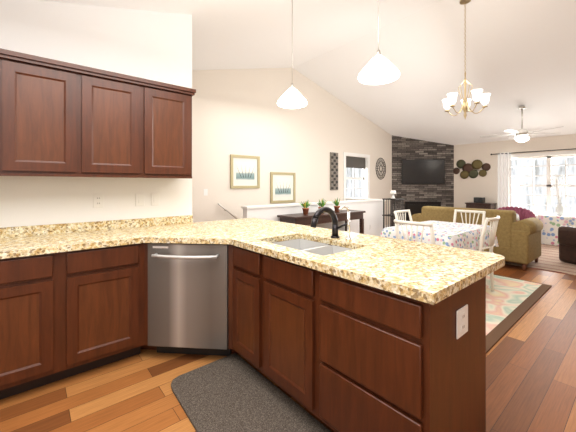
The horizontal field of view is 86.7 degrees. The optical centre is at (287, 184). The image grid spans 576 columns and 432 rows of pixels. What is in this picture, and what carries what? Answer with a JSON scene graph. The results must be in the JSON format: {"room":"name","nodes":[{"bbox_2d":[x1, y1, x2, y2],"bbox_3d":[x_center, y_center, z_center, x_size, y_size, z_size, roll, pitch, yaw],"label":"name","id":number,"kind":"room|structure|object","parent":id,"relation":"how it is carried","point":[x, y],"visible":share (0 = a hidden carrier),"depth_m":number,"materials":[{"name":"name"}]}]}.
{"room":"kitchen","nodes":[
{"label":"kitchen","id":0,"kind":"room"},
{"bbox_2d":[0,0,191,227],"bbox_3d":[-2.305,-0.237,2.117,3.340,3.075,0.120,0,0,-40],"label":"wall","id":1,"kind":"structure","parent":0,"point":[151,45],"depth_m":2.60,"materials":[{"name":"paint"}]},
{"bbox_2d":[0,48,195,178],"bbox_3d":[-2.077,-0.468,1.990,2.925,0.815,0.362,0,0,-40],"label":"upper cabinet","id":2,"kind":"object","parent":1,"relation":"attached to","point":[58,118],"visible":1,"depth_m":2.28,"materials":[{"name":"brown wood"}]},
{"bbox_2d":[93,194,102,207],"bbox_3d":[-1.623,0.137,2.604,0.066,0.113,0.011,0,0,-40],"label":"outlet plates","id":3,"kind":"object","parent":1,"relation":"attached to","point":[97,200],"depth_m":2.60,"materials":[{"name":"white plastic"}]},
{"bbox_2d":[136,193,143,205],"bbox_3d":[-1.369,0.134,2.818,0.060,0.113,0.011,0,0,-40],"label":"outlet plates","id":4,"kind":"object","parent":1,"relation":"attached to","point":[139,196],"depth_m":2.82,"materials":[{"name":"white plastic"}]},
{"bbox_2d":[151,193,158,205],"bbox_3d":[-1.268,0.137,2.904,0.064,0.113,0.011,0,0,-40],"label":"outlet plates","id":5,"kind":"object","parent":1,"relation":"attached to","point":[154,196],"depth_m":2.90,"materials":[{"name":"white plastic"}]},
{"bbox_2d":[0,264,575,431],"bbox_3d":[2.212,1.350,3.529,12.070,0.100,8.260,0,0,-40],"label":"floor","id":6,"kind":"structure","parent":0,"point":[531,369],"depth_m":1.96,"materials":[{"name":"brown wood"}]},
{"bbox_2d":[148,243,230,355],"bbox_3d":[-0.736,0.865,2.257,0.600,0.866,0.234,0,0,5],"label":"dishwasher","id":7,"kind":"object","parent":6,"relation":"on","point":[188,283],"visible":0.87,"depth_m":2.23,"materials":[{"name":"metal"}]},
{"bbox_2d":[0,239,485,431],"bbox_3d":[-1.167,0.863,1.347,3.490,0.874,2.517,0,0,-40],"label":"base cabinet","id":8,"kind":"object","parent":6,"relation":"on","point":[359,357],"visible":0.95,"depth_m":1.67,"materials":[{"name":"brown wood"}]},
{"bbox_2d":[0,215,504,304],"bbox_3d":[-1.051,0.367,1.427,3.770,0.115,2.549,0,0,-40],"label":"countertop","id":9,"kind":"structure","parent":8,"relation":"on","point":[424,272],"depth_m":1.94,"materials":[{"name":"beige stone"}]},
{"bbox_2d":[273,239,352,255],"bbox_3d":[0.144,0.526,2.042,0.416,0.200,0.646,0,0,-40],"label":"sink","id":10,"kind":"object","parent":9,"relation":"in","point":[318,248],"visible":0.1,"depth_m":2.21,"materials":[{"name":"silver metal"}]},
{"bbox_2d":[310,207,346,237],"bbox_3d":[0.287,0.270,2.135,0.275,0.230,0.136,0,0,-40],"label":"faucet","id":11,"kind":"object","parent":9,"relation":"on","point":[314,221],"visible":1,"depth_m":2.17,"materials":[{"name":"black metal"}]},
{"bbox_2d":[338,206,351,240],"bbox_3d":[0.389,0.263,2.084,0.124,0.243,0.044,0,0,-40],"label":"sprayer","id":12,"kind":"object","parent":9,"relation":"on","point":[348,238],"visible":1,"depth_m":2.10,"materials":[{"name":"silver metal"}]},
{"bbox_2d":[456,304,467,338],"bbox_3d":[0.749,0.585,1.308,0.115,0.118,0.008,0,0,-40],"label":"outlet plate","id":13,"kind":"object","parent":8,"relation":"attached to","point":[462,313],"visible":1,"depth_m":1.30,"materials":[{"name":"white plastic"}]},
{"bbox_2d":[171,353,330,431],"bbox_3d":[-0.152,1.292,1.597,0.565,0.016,1.450,0,0,-40],"label":"floor mat","id":14,"kind":"object","parent":6,"relation":"on","point":[226,394],"visible":1,"depth_m":1.81,"materials":[{"name":"grey carpet"}]},
{"bbox_2d":[277,209,365,233],"bbox_3d":[0.659,0.899,5.489,1.820,0.798,0.460,0,0,-40],"label":"console table","id":15,"kind":"object","parent":6,"relation":"on","point":[298,218],"visible":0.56,"depth_m":5.22,"materials":[{"name":"brown wood"}]},
{"bbox_2d":[300,200,311,213],"bbox_3d":[0.296,0.364,5.203,0.262,0.270,0.242,0,0,-3],"label":"plant","id":16,"kind":"object","parent":15,"relation":"on","point":[305,205],"visible":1,"depth_m":5.16,"materials":[{"name":"green plant"}]},
{"bbox_2d":[316,199,326,207],"bbox_3d":[0.604,0.363,5.441,0.234,0.272,0.276,0,0,-16],"label":"plant","id":17,"kind":"object","parent":15,"relation":"on","point":[322,203],"visible":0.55,"depth_m":5.42,"materials":[{"name":"green plant"}]},
{"bbox_2d":[332,197,341,211],"bbox_3d":[0.888,0.361,5.692,0.249,0.277,0.225,0,0,33],"label":"plant","id":18,"kind":"object","parent":15,"relation":"on","point":[336,207],"visible":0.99,"depth_m":5.68,"materials":[{"name":"green plant"}]},
{"bbox_2d":[382,198,403,228],"bbox_3d":[2.329,0.799,6.751,0.360,0.998,0.320,0,0,-40],"label":"iron stand","id":19,"kind":"object","parent":6,"relation":"on","point":[391,214],"visible":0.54,"depth_m":6.66,"materials":[{"name":"grey metal"}]},
{"bbox_2d":[390,190,395,198],"bbox_3d":[2.329,0.209,6.751,0.140,0.179,0.136,0,0,-40],"label":"lamp","id":20,"kind":"object","parent":19,"relation":"on","point":[392,192],"visible":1,"depth_m":6.71,"materials":[{"name":"white"}]},
{"bbox_2d":[465,202,496,208],"bbox_3d":[5.294,0.894,8.385,0.440,0.808,0.640,0,0,-40],"label":"chest","id":21,"kind":"object","parent":6,"relation":"on","point":[468,204],"visible":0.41,"depth_m":8.22,"materials":[{"name":"brown wood"}]},
{"bbox_2d":[474,197,484,202],"bbox_3d":[5.272,0.415,8.406,0.205,0.150,0.220,0,0,-40],"label":"box","id":22,"kind":"object","parent":21,"relation":"on","point":[476,199],"visible":0.99,"depth_m":8.33,"materials":[{"name":"black plastic"}]},
{"bbox_2d":[486,274,551,352],"bbox_3d":[1.816,1.293,3.868,2.440,0.012,1.950,0,0,-40],"label":"rug","id":23,"kind":"object","parent":6,"relation":"on","point":[511,298],"visible":0.24,"depth_m":3.37,"materials":[{"name":"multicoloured fabric"}]},
{"bbox_2d":[394,209,412,225],"bbox_3d":[1.808,0.826,4.311,0.440,0.921,0.517,0,0,-40],"label":"dining chair","id":24,"kind":"object","parent":23,"relation":"on","point":[398,211],"visible":0.23,"depth_m":4.50,"materials":[{"name":"white paint"}]},
{"bbox_2d":[394,219,435,244],"bbox_3d":[1.443,0.827,3.272,0.517,0.920,0.440,0,0,-40],"label":"dining chair","id":25,"kind":"object","parent":23,"relation":"on","point":[396,221],"visible":0.32,"depth_m":3.09,"materials":[{"name":"white paint"}]},
{"bbox_2d":[380,221,498,249],"bbox_3d":[1.932,0.911,3.898,1.431,0.750,0.957,0,0,-40],"label":"dining table","id":26,"kind":"object","parent":23,"relation":"on","point":[451,234],"visible":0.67,"depth_m":3.58,"materials":[{"name":"patterned fabric tablecloth"},{"name":"painted wood"}]},
{"bbox_2d":[453,209,485,250],"bbox_3d":[2.497,0.827,4.330,0.517,0.920,0.440,0,0,-40],"label":"dining chair","id":27,"kind":"object","parent":23,"relation":"on","point":[455,210],"visible":0.31,"depth_m":4.47,"materials":[{"name":"white paint"}]},
{"bbox_2d":[476,215,499,290],"bbox_3d":[2.244,0.826,3.701,0.440,0.921,0.517,0,0,-40],"label":"dining chair","id":28,"kind":"object","parent":23,"relation":"on","point":[494,225],"visible":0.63,"depth_m":3.50,"materials":[{"name":"white paint"}]},
{"bbox_2d":[505,244,575,274],"bbox_3d":[4.755,1.294,6.121,3.200,0.012,3.550,0,0,-40],"label":"rug","id":29,"kind":"object","parent":6,"relation":"on","point":[549,260],"visible":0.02,"depth_m":5.00,"materials":[{"name":"beige carpet"}]},
{"bbox_2d":[412,206,542,270],"bbox_3d":[3.307,0.843,5.496,0.880,0.886,1.864,0,0,-40],"label":"sofa","id":30,"kind":"object","parent":29,"relation":"on","point":[519,242],"visible":0.46,"depth_m":4.77,"materials":[{"name":"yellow fabric"}]},
{"bbox_2d":[497,206,535,220],"bbox_3d":[5.145,0.896,6.940,0.729,0.782,0.783,0,0,-40],"label":"armchair","id":31,"kind":"object","parent":29,"relation":"on","point":[523,213],"visible":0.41,"depth_m":7.05,"materials":[{"name":"fabric"}]},
{"bbox_2d":[537,214,575,245],"bbox_3d":[6.030,0.981,6.784,0.985,0.611,0.986,0,0,-40],"label":"table","id":32,"kind":"object","parent":29,"relation":"on","point":[551,222],"visible":0.69,"depth_m":6.57,"materials":[{"name":"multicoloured floral patterned fabric"}]},
{"bbox_2d":[549,172,566,215],"bbox_3d":[6.051,0.176,6.832,0.355,0.993,0.257,0,0,-9],"label":"vase","id":33,"kind":"object","parent":32,"relation":"on","point":[559,210],"visible":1,"depth_m":6.79,"materials":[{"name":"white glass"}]},
{"bbox_2d":[558,226,575,263],"bbox_3d":[5.043,0.793,4.793,0.940,0.986,0.900,0,0,-10],"label":"recliner","id":34,"kind":"object","parent":29,"relation":"on","point":[566,235],"visible":1,"depth_m":4.98,"materials":[{"name":"leather"}]},
{"bbox_2d":[192,68,391,224],"bbox_3d":[-0.303,-0.660,6.516,12.070,3.920,0.150,0,0,-40],"label":"wall","id":35,"kind":"structure","parent":0,"point":[235,111],"depth_m":6.32,"materials":[{"name":"beige paint"}]},
{"bbox_2d":[218,203,237,218],"bbox_3d":[-0.920,0.703,5.836,0.967,0.757,0.093,0,0,-40],"label":"stair handrail","id":36,"kind":"object","parent":35,"relation":"attached to","point":[218,203],"visible":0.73,"depth_m":5.63,"materials":[{"name":"white wood"}]},
{"bbox_2d":[230,154,259,187],"bbox_3d":[-0.829,-0.255,5.952,0.660,0.640,0.030,0,0,-40],"label":"picture","id":37,"kind":"object","parent":35,"relation":"attached to","point":[244,170],"visible":1,"depth_m":5.94,"materials":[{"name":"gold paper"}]},
{"bbox_2d":[270,172,295,202],"bbox_3d":[-0.102,0.055,6.564,0.680,0.650,0.030,0,0,-40],"label":"picture","id":38,"kind":"object","parent":35,"relation":"attached to","point":[282,184],"visible":1,"depth_m":6.55,"materials":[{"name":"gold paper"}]},
{"bbox_2d":[330,152,337,189],"bbox_3d":[1.155,-0.340,7.618,0.280,0.940,0.038,0,0,-40],"label":"wall art","id":39,"kind":"object","parent":35,"relation":"attached to","point":[333,156],"visible":1,"depth_m":7.59,"materials":[{"name":"grey metal"}]},
{"bbox_2d":[343,152,369,200],"bbox_3d":[1.828,-0.180,8.277,1.180,1.340,0.200,0,0,-40],"label":"window","id":40,"kind":"structure","parent":35,"relation":"in","point":[353,162],"depth_m":8.35,"materials":[{"name":"white wood"}]},
{"bbox_2d":[376,158,385,178],"bbox_3d":[2.726,-0.480,8.950,0.515,0.640,0.014,0,0,-40],"label":"medallion","id":41,"kind":"object","parent":35,"relation":"attached to","point":[377,168],"visible":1,"depth_m":8.95,"materials":[{"name":"grey metal"}]},
{"bbox_2d":[40,0,575,144],"bbox_3d":[2.212,-1.791,3.529,12.070,1.859,8.260,0,0,-40],"label":"ceiling","id":42,"kind":"structure","parent":0,"point":[519,52],"depth_m":5.15,"materials":[{"name":"paint"}]},
{"bbox_2d":[277,0,306,108],"bbox_3d":[0.042,-1.368,3.047,0.304,1.157,0.304,0,0,-40],"label":"pendant light","id":43,"kind":"object","parent":42,"relation":"hanging from","point":[291,99],"visible":1,"depth_m":2.98,"materials":[{"name":"white glass"}]},
{"bbox_2d":[358,0,399,84],"bbox_3d":[0.680,-1.368,2.290,0.304,1.157,0.304,0,0,-40],"label":"pendant light","id":44,"kind":"object","parent":42,"relation":"hanging from","point":[379,70],"visible":1,"depth_m":2.22,"materials":[{"name":"white glass"}]},
{"bbox_2d":[442,0,490,118],"bbox_3d":[2.431,-1.729,4.225,0.592,1.658,0.572,0,0,-40],"label":"chandelier","id":45,"kind":"object","parent":42,"relation":"hanging from","point":[477,95],"visible":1,"depth_m":4.17,"materials":[{"name":"white glass"}]},
{"bbox_2d":[480,106,563,141],"bbox_3d":[4.896,-1.281,6.438,1.439,0.762,1.452,0,0,-40],"label":"ceiling fan","id":46,"kind":"object","parent":42,"relation":"hanging from","point":[521,135],"depth_m":6.39,"materials":[{"name":"white metal"}]},
{"bbox_2d":[241,198,385,235],"bbox_3d":[0.483,0.818,6.370,3.845,0.965,1.085,0,0,-40],"label":"wall","id":47,"kind":"structure","parent":0,"point":[373,208],"depth_m":6.22,"materials":[{"name":"paint"}]},
{"bbox_2d":[392,135,453,225],"bbox_3d":[4.080,-0.300,9.252,1.240,3.200,1.310,0,0,-40],"label":"stone wall","id":48,"kind":"structure","parent":0,"point":[403,148],"depth_m":9.25,"materials":[{"name":"grey stone"}]},
{"bbox_2d":[405,201,440,220],"bbox_3d":[4.076,0.900,9.220,1.040,0.800,0.057,0,0,6],"label":"fireplace insert","id":49,"kind":"object","parent":48,"relation":"attached to","point":[415,207],"visible":0.31,"depth_m":9.24,"materials":[{"name":"black metal"}]},
{"bbox_2d":[402,159,444,183],"bbox_3d":[4.075,-0.400,9.212,1.240,0.740,0.074,0,0,6],"label":"wall-mounted tv","id":50,"kind":"object","parent":48,"relation":"attached to","point":[417,171],"visible":1,"depth_m":9.18,"materials":[{"name":"black plastic"}]},
{"bbox_2d":[454,134,575,208],"bbox_3d":[6.705,0.030,7.213,0.150,2.540,8.110,0,0,-40],"label":"wall","id":51,"kind":"structure","parent":0,"point":[465,190],"depth_m":8.44,"materials":[{"name":"beige paint"}]},
{"bbox_2d":[453,160,490,178],"bbox_3d":[5.257,-0.465,8.779,0.040,0.570,0.990,0,0,-40],"label":"wall art","id":52,"kind":"object","parent":51,"relation":"attached to","point":[468,169],"visible":1,"depth_m":8.76,"materials":[{"name":"brown"}]},
{"bbox_2d":[490,148,575,207],"bbox_3d":[6.632,0.206,7.080,0.131,2.127,3.344,0,0,-40],"label":"curtain","id":53,"kind":"object","parent":51,"relation":"attached to","point":[504,159],"visible":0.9,"depth_m":8.08,"materials":[{"name":"white fabric"}]},
{"bbox_2d":[511,151,575,217],"bbox_3d":[6.710,0.015,7.146,0.170,1.630,3.000,0,0,-40],"label":"window","id":54,"kind":"structure","parent":51,"relation":"in","point":[547,155],"depth_m":7.54,"materials":[{"name":"white wood"}]},
{"label":"outside","id":55,"kind":"structure","parent":0,"visible":0},
{"bbox_2d":[346,157,575,214],"bbox_3d":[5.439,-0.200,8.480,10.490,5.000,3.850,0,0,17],"label":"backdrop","id":56,"kind":"structure","parent":55,"point":[571,170],"depth_m":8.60,"materials":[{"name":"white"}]}
]}

